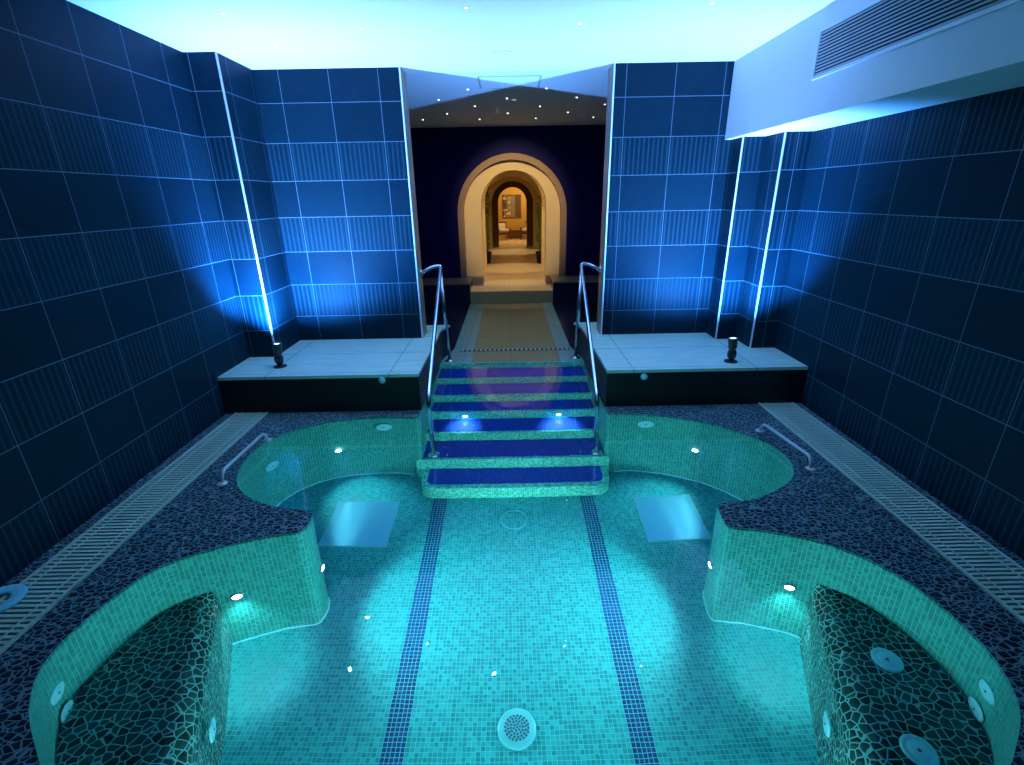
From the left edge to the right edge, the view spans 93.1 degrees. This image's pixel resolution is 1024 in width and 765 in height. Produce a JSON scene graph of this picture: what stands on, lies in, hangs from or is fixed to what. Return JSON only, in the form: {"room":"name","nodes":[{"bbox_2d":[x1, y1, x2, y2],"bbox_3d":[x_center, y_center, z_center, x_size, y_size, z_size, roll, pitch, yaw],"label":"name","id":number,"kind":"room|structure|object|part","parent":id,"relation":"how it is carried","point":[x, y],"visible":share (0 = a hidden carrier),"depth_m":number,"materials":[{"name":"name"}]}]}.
{"room":"indoor spa pool","nodes":[
{"label":"indoor spa pool","id":0,"kind":"room"},
{"bbox_2d":[0,0,249,586],"bbox_3d":[-2.833,-0.271,1.961,0.150,3.200,7.900,-1,21,0],"label":"wall","id":1,"kind":"structure","parent":0,"point":[120,316],"depth_m":3.21,"materials":[{"name":"blue tile"}]},
{"bbox_2d":[183,52,299,356],"bbox_3d":[-2.648,-1.701,5.034,0.280,2.730,0.880,-1,21,0],"label":"wall","id":2,"kind":"structure","parent":0,"point":[202,69],"depth_m":4.69,"materials":[{"name":"blue tile"}]},
{"bbox_2d":[215,51,274,342],"bbox_3d":[-2.502,-1.546,4.622,0.015,2.730,0.015,-1,21,0],"label":"trim","id":3,"kind":"structure","parent":2,"relation":"attached to","point":[216,55],"depth_m":4.52,"materials":[{"name":"metal"}]},
{"bbox_2d":[252,67,421,339],"bbox_3d":[-1.793,-1.830,5.329,1.435,2.730,0.250,-1,21,0],"label":"wall","id":4,"kind":"structure","parent":0,"point":[334,138],"depth_m":5.14,"materials":[{"name":"blue tile"}]},
{"bbox_2d":[399,67,426,337],"bbox_3d":[-1.069,-1.845,5.336,0.012,2.730,0.238,-1,21,0],"label":"trim","id":5,"kind":"structure","parent":4,"relation":"attached to","point":[403,74],"depth_m":5.24,"materials":[{"name":"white metal"}]},
{"bbox_2d":[423,281,472,304],"bbox_3d":[-1.319,-1.770,9.628,1.050,0.470,0.850,-1,21,0],"label":"wall","id":6,"kind":"structure","parent":0,"point":[454,294],"depth_m":9.22,"materials":[{"name":"blue paint"}]},
{"bbox_2d":[423,276,472,285],"bbox_3d":[-1.323,-2.000,9.530,1.050,0.030,0.870,-1,21,0],"label":"trim","id":7,"kind":"structure","parent":6,"relation":"on","point":[426,281],"depth_m":9.36,"materials":[{"name":"brown stone"}]},
{"bbox_2d":[472,276,484,285],"bbox_3d":[-0.696,-2.125,10.022,0.230,0.170,0.470,-1,21,0],"label":"trim","id":8,"kind":"structure","parent":6,"relation":"attached to","point":[476,280],"depth_m":9.81,"materials":[{"name":"brown stone"}]},
{"bbox_2d":[67,0,835,127],"bbox_3d":[-0.037,-2.615,3.309,5.830,0.120,12.350,-1,21,0],"label":"ceiling","id":9,"kind":"structure","parent":0,"point":[414,36],"depth_m":3.90,"materials":[{"name":"paint"}]},
{"bbox_2d":[494,50,512,56],"bbox_3d":[-0.079,-2.928,4.329,0.170,0.022,0.170,-1,21,0],"label":"ceiling light","id":10,"kind":"object","parent":9,"relation":"in","point":[502,53],"visible":1,"depth_m":4.29,"materials":[{"name":"paint"}]},
{"bbox_2d":[477,75,541,88],"bbox_3d":[-0.029,-3.358,5.428,0.680,0.006,0.608,-1,21,0],"label":"ceiling hatch","id":11,"kind":"object","parent":9,"relation":"attached to","point":[528,81],"visible":1,"depth_m":5.40,"materials":[{"name":"paint"}]},
{"bbox_2d":[410,124,605,277],"bbox_3d":[0.001,-3.425,9.370,3.750,2.700,0.170,-1,21,0],"label":"wall","id":12,"kind":"structure","parent":0,"point":[444,158],"depth_m":9.09,"materials":[{"name":"blue paint"}]},
{"bbox_2d":[458,153,566,277],"bbox_3d":[0.004,-3.215,9.440,2.098,2.259,0.190,-1,21,0],"label":"trim","id":13,"kind":"structure","parent":12,"relation":"attached to","point":[506,156],"depth_m":9.25,"materials":[{"name":"beige paint"}]},
{"bbox_2d":[425,302,597,365],"bbox_3d":[0.048,-0.958,7.959,3.750,0.100,4.250,-1,21,0],"label":"floor","id":14,"kind":"structure","parent":0,"point":[501,325],"depth_m":7.46,"materials":[{"name":"stone"}]},
{"bbox_2d":[440,361,583,364],"bbox_3d":[-0.002,-0.167,5.989,1.765,0.175,0.014,-1,21,0],"label":"trim","id":15,"kind":"structure","parent":14,"relation":"attached to","point":[541,361],"depth_m":5.95,"materials":[{"name":"green tile"}]},
{"bbox_2d":[461,348,569,351],"bbox_3d":[0.044,-0.438,6.450,1.440,0.005,0.080,-1,21,0],"label":"drain","id":16,"kind":"object","parent":14,"relation":"on","point":[521,349],"visible":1,"depth_m":6.44,"materials":[{"name":"metal"}]},
{"bbox_2d":[470,238,552,291],"bbox_3d":[0.058,-3.994,15.250,3.100,0.100,12.860,-1,21,0],"label":"floor","id":17,"kind":"structure","parent":0,"point":[513,266],"depth_m":11.83,"materials":[{"name":"stone"}]},
{"bbox_2d":[485,188,491,262],"bbox_3d":[-0.690,-4.160,12.863,0.368,1.940,0.383,-1,21,0],"label":"potted plant","id":18,"kind":"object","parent":17,"relation":"on","point":[488,236],"visible":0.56,"depth_m":12.83,"materials":[{"name":"green plant"}]},
{"bbox_3d":[-0.678,-3.392,13.151,0.270,0.300,0.270,-1,21,0],"label":"pot","id":19,"kind":"part","parent":18,"relation":"part of","materials":[{"name":"black ceramic"}]},
{"bbox_2d":[499,221,510,239],"bbox_3d":[-0.398,-6.282,20.103,0.580,0.720,0.530,-9,22,-19],"label":"armchair","id":20,"kind":"object","parent":17,"relation":"on","point":[503,230],"visible":0.62,"depth_m":19.98,"materials":[{"name":"beige fabric"}]},
{"bbox_2d":[499,223,504,227],"bbox_3d":[-0.440,-6.496,20.132,0.340,0.220,0.110,-8,22,-19],"label":"throw pillow","id":21,"kind":"object","parent":20,"relation":"on","point":[501,225],"depth_m":20.08,"materials":[{"name":"beige fabric"}]},
{"bbox_2d":[499,228,508,231],"bbox_3d":[-0.380,-6.301,20.041,0.420,0.120,0.380,-8,22,-19],"label":"cushion","id":22,"kind":"object","parent":20,"relation":"on","point":[500,229],"depth_m":19.90,"materials":[{"name":"beige fabric"}]},
{"bbox_3d":[-0.385,-6.196,20.101,0.480,0.120,0.460,-8,22,-19],"label":"seat","id":23,"kind":"part","parent":20,"relation":"part of","materials":[{"name":"beige fabric"}]},
{"bbox_2d":[508,230,522,237],"bbox_3d":[0.138,-6.389,20.834,0.680,0.280,0.440,-1,21,0],"label":"coffee table","id":24,"kind":"object","parent":17,"relation":"on","point":[514,233],"visible":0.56,"depth_m":20.66,"materials":[{"name":"brown wood"}]},
{"bbox_2d":[520,221,526,239],"bbox_3d":[0.691,-6.337,20.197,0.580,0.720,0.530,10,24,27],"label":"armchair","id":25,"kind":"object","parent":17,"relation":"on","point":[524,231],"visible":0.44,"depth_m":20.08,"materials":[{"name":"beige fabric"}]},
{"bbox_2d":[534,194,540,262],"bbox_3d":[0.749,-4.040,12.693,0.379,1.790,0.416,-1,21,0],"label":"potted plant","id":26,"kind":"object","parent":17,"relation":"on","point":[538,253],"visible":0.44,"depth_m":12.69,"materials":[{"name":"green plant"}]},
{"bbox_3d":[0.763,-3.347,12.966,0.270,0.300,0.270,-1,21,0],"label":"pot","id":27,"kind":"part","parent":26,"relation":"part of","materials":[{"name":"black ceramic"}]},
{"bbox_2d":[470,290,552,303],"bbox_3d":[-0.005,-1.581,9.272,1.570,0.328,0.030,-1,21,0],"label":"step","id":28,"kind":"structure","parent":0,"point":[543,296],"depth_m":9.24,"materials":[{"name":"brown stone"}]},
{"bbox_2d":[0,403,1023,764],"bbox_3d":[0.038,1.363,1.753,5.530,0.001,6.300,-1,21,0],"label":"floor","id":29,"kind":"structure","parent":0,"point":[823,505],"depth_m":2.95,"materials":[{"name":"grey stone"}]},
{"bbox_2d":[0,412,268,655],"bbox_3d":[-2.478,0.953,2.919,0.315,0.016,3.710,-1,21,0],"label":"grate","id":30,"kind":"object","parent":29,"relation":"on","point":[61,574],"visible":0.99,"depth_m":2.98,"materials":[{"name":"white plastic"}]},
{"bbox_2d":[0,584,27,612],"bbox_3d":[-2.623,1.112,2.470,0.230,0.014,0.230,-1,21,0],"label":"drain collar","id":31,"kind":"object","parent":30,"relation":"on","point":[17,592],"visible":1,"depth_m":2.51,"materials":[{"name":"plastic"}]},
{"bbox_3d":[-2.628,0.955,2.919,0.016,0.013,3.710,-1,21,0],"label":"edge rail","id":32,"kind":"part","parent":30,"relation":"part of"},
{"bbox_2d":[217,433,271,485],"bbox_3d":[-2.088,0.568,3.803,0.072,0.100,0.742,0,21,1],"label":"grab bar","id":33,"kind":"object","parent":29,"relation":"on","point":[222,482],"visible":1,"depth_m":3.69,"materials":[{"name":"metal"}]},
{"bbox_2d":[217,325,451,413],"bbox_3d":[-1.776,-0.219,5.456,1.970,0.370,1.884,-1,21,0],"label":"tiled ledge","id":34,"kind":"object","parent":29,"relation":"on","point":[340,375],"depth_m":4.65,"materials":[{"name":"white tile"}]},
{"bbox_2d":[272,342,286,368],"bbox_3d":[-2.296,-0.271,4.760,0.124,0.242,0.124,-1,21,0],"label":"uplight","id":35,"kind":"object","parent":34,"relation":"on","point":[277,346],"visible":1,"depth_m":4.74,"materials":[{"name":"black metal"}]},
{"bbox_3d":[-1.220,-0.018,4.542,0.064,0.064,0.024,-1,21,0],"label":"push button","id":36,"kind":"part","parent":34,"relation":"part of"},
{"bbox_2d":[29,363,1020,764],"bbox_3d":[0.013,1.272,3.672,4.223,1.200,5.350,-1,21,0],"label":"basin","id":37,"kind":"object","parent":29,"relation":"in","point":[306,527],"visible":0.12,"depth_m":2.77,"materials":[{"name":"green tile"}]},
{"bbox_2d":[30,363,1018,764],"bbox_3d":[0.003,0.726,3.463,4.223,0.001,5.350,-1,21,0],"label":"pool water","id":38,"kind":"object","parent":37,"relation":"in","point":[517,572],"visible":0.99,"depth_m":2.31,"materials":[{"name":"teal liquid"}]},
{"bbox_2d":[573,322,807,406],"bbox_3d":[1.789,-0.285,5.460,1.960,0.370,1.884,-1,21,0],"label":"tiled ledge","id":39,"kind":"object","parent":29,"relation":"on","point":[680,368],"depth_m":4.65,"materials":[{"name":"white tile"}]},
{"bbox_3d":[1.242,-0.050,4.550,0.064,0.064,0.024,-1,21,0],"label":"push button","id":40,"kind":"part","parent":39,"relation":"part of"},
{"bbox_2d":[724,337,737,363],"bbox_3d":[2.124,-0.317,4.671,0.124,0.242,0.124,-1,21,0],"label":"uplight","id":41,"kind":"object","parent":39,"relation":"on","point":[732,341],"visible":1,"depth_m":4.65,"materials":[{"name":"black metal"}]},
{"bbox_2d":[755,424,816,470],"bbox_3d":[2.152,0.480,3.831,0.072,0.100,0.696,-4,21,-6],"label":"grab bar","id":42,"kind":"object","parent":29,"relation":"on","point":[810,467],"visible":1,"depth_m":3.73,"materials":[{"name":"metal"}]},
{"bbox_2d":[758,402,1023,623],"bbox_3d":[2.546,0.860,2.925,0.335,0.016,3.710,-1,21,0],"label":"grate","id":43,"kind":"object","parent":29,"relation":"on","point":[999,576],"visible":1,"depth_m":3.02,"materials":[{"name":"white plastic"}]},
{"bbox_3d":[2.705,0.856,2.925,0.016,0.013,3.710,-1,21,0],"label":"edge rail","id":44,"kind":"part","parent":43,"relation":"part of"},
{"bbox_2d":[464,160,559,275],"bbox_3d":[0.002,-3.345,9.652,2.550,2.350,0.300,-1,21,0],"label":"wall","id":45,"kind":"structure","parent":0,"point":[474,253],"depth_m":9.53,"materials":[{"name":"beige paint"}]},
{"bbox_2d":[492,181,532,246],"bbox_3d":[0.015,-5.963,17.152,1.610,2.220,0.300,-1,21,0],"label":"wall","id":46,"kind":"structure","parent":0,"point":[529,201],"depth_m":16.99,"materials":[{"name":"brown wood"}]},
{"bbox_2d":[485,177,539,247],"bbox_3d":[-0.008,-5.846,16.747,1.960,2.290,0.260,-1,21,0],"label":"wall","id":47,"kind":"structure","parent":0,"point":[498,183],"depth_m":16.50,"materials":[{"name":"beige paint"}]},
{"bbox_2d":[498,187,526,237],"bbox_3d":[-0.015,-7.614,20.696,3.100,2.770,0.100,-1,21,0],"label":"wall","id":48,"kind":"structure","parent":0,"point":[513,223],"depth_m":20.80,"materials":[{"name":"paint"}]},
{"bbox_2d":[502,194,520,217],"bbox_3d":[-0.008,-7.505,20.666,0.790,0.930,0.035,-1,21,0],"label":"picture","id":49,"kind":"object","parent":48,"relation":"attached to","point":[511,204],"visible":1,"depth_m":20.66,"materials":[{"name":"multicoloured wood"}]},
{"bbox_2d":[487,171,540,247],"bbox_3d":[0.019,-4.613,13.343,2.200,2.420,7.500,-1,21,0],"label":"wall","id":50,"kind":"structure","parent":0,"point":[518,174],"depth_m":14.70,"materials":[{"name":"beige paint"}]},
{"bbox_2d":[544,275,549,283],"bbox_3d":[0.734,-2.151,10.024,0.090,0.170,0.470,-1,21,0],"label":"trim","id":51,"kind":"structure","parent":50,"relation":"attached to","point":[547,277],"depth_m":9.81,"materials":[{"name":"brown stone"}]},
{"bbox_2d":[550,278,598,302],"bbox_3d":[1.341,-1.819,9.631,1.130,0.470,0.850,-1,21,0],"label":"wall","id":52,"kind":"structure","parent":0,"point":[562,292],"depth_m":9.22,"materials":[{"name":"blue paint"}]},
{"bbox_2d":[550,275,598,282],"bbox_3d":[1.336,-2.049,9.533,1.130,0.030,0.870,-1,21,0],"label":"trim","id":53,"kind":"structure","parent":52,"relation":"on","point":[555,278],"depth_m":9.37,"materials":[{"name":"brown stone"}]},
{"bbox_2d":[602,61,734,334],"bbox_3d":[1.641,-1.894,5.333,1.235,2.730,0.250,-1,21,0],"label":"wall","id":54,"kind":"structure","parent":0,"point":[670,150],"depth_m":5.16,"materials":[{"name":"blue tile"}]},
{"bbox_2d":[596,63,615,334],"bbox_3d":[1.017,-1.884,5.338,0.012,2.730,0.238,-1,21,0],"label":"trim","id":55,"kind":"structure","parent":54,"relation":"attached to","point":[611,69],"depth_m":5.25,"materials":[{"name":"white metal"}]},
{"bbox_2d":[706,136,765,338],"bbox_3d":[2.370,-1.859,5.208,0.220,2.730,0.520,-1,21,0],"label":"wall","id":56,"kind":"structure","parent":0,"point":[753,147],"depth_m":5.10,"materials":[{"name":"blue tile"}]},
{"bbox_2d":[715,137,743,338],"bbox_3d":[2.270,-1.441,5.086,0.015,2.040,0.015,-1,21,0],"label":"trim","id":57,"kind":"structure","parent":56,"relation":"attached to","point":[742,137],"depth_m":5.04,"materials":[{"name":"metal"}]},
{"bbox_2d":[735,131,813,347],"bbox_3d":[2.611,-1.799,5.040,0.260,2.730,0.880,-1,21,0],"label":"wall","id":58,"kind":"structure","parent":0,"point":[797,148],"depth_m":4.78,"materials":[{"name":"blue tile"}]},
{"bbox_2d":[749,132,786,347],"bbox_3d":[2.493,-1.317,4.750,0.015,2.040,0.015,-1,21,0],"label":"trim","id":59,"kind":"structure","parent":58,"relation":"attached to","point":[785,133],"depth_m":4.70,"materials":[{"name":"metal"}]},
{"bbox_2d":[725,0,1023,139],"bbox_3d":[2.479,-1.474,1.341,0.545,0.690,7.520,-1,21,0],"label":"ceiling","id":60,"kind":"structure","parent":0,"point":[773,91],"depth_m":3.12,"materials":[{"name":"paint"}]},
{"bbox_2d":[811,0,1021,80],"bbox_3d":[2.196,-1.713,1.826,0.012,0.310,3.540,-1,21,0],"label":"ceiling vent","id":61,"kind":"object","parent":60,"relation":"in","point":[878,27],"visible":1,"depth_m":2.84,"materials":[{"name":"metal"}]},
{"bbox_2d":[774,86,1023,559],"bbox_3d":[2.846,-0.376,1.967,0.150,3.200,7.900,-1,21,0],"label":"wall","id":62,"kind":"structure","parent":0,"point":[903,303],"depth_m":3.25,"materials":[{"name":"blue tile"}]},
{"bbox_3d":[0.031,1.906,3.834,5.200,0.100,5.800,-1,21,0],"label":"floor","id":63,"kind":"structure","parent":0,"visible":0},
{"bbox_3d":[0.008,0.734,5.313,1.840,1.033,1.900,-1,21,0],"label":"steps","id":64,"kind":"structure","parent":63,"relation":"on","visible":0},
{"bbox_2d":[420,264,454,417],"bbox_3d":[-0.877,-0.134,5.248,0.330,2.036,1.748,-1,21,0],"label":"handrail","id":65,"kind":"object","parent":64,"relation":"on","point":[440,285],"visible":0.81,"depth_m":5.31,"materials":[{"name":"metal"}]},
{"bbox_3d":[-0.897,-0.134,5.248,0.255,2.036,1.676,-2,21,-1],"label":"rail","id":66,"kind":"part","parent":65,"relation":"part of","materials":[{"name":"metal"}]},
{"bbox_3d":[-0.803,-0.782,5.840,0.042,1.117,0.111,10,24,27],"label":"post","id":67,"kind":"part","parent":65,"relation":"part of","materials":[{"name":"metal"}]},
{"bbox_2d":[571,262,600,413],"bbox_3d":[0.898,-0.167,5.260,0.313,2.030,1.790,-1,21,0],"label":"handrail","id":68,"kind":"object","parent":64,"relation":"on","point":[582,287],"visible":0.77,"depth_m":5.36,"materials":[{"name":"metal"}]},
{"bbox_3d":[0.804,-0.819,5.875,0.041,1.105,0.104,-13,24,-29],"label":"post","id":69,"kind":"part","parent":68,"relation":"part of","materials":[{"name":"metal"}]},
{"bbox_3d":[0.911,-0.168,5.261,0.243,2.030,1.721,0,21,1],"label":"rail","id":70,"kind":"part","parent":68,"relation":"part of","materials":[{"name":"metal"}]}
]}

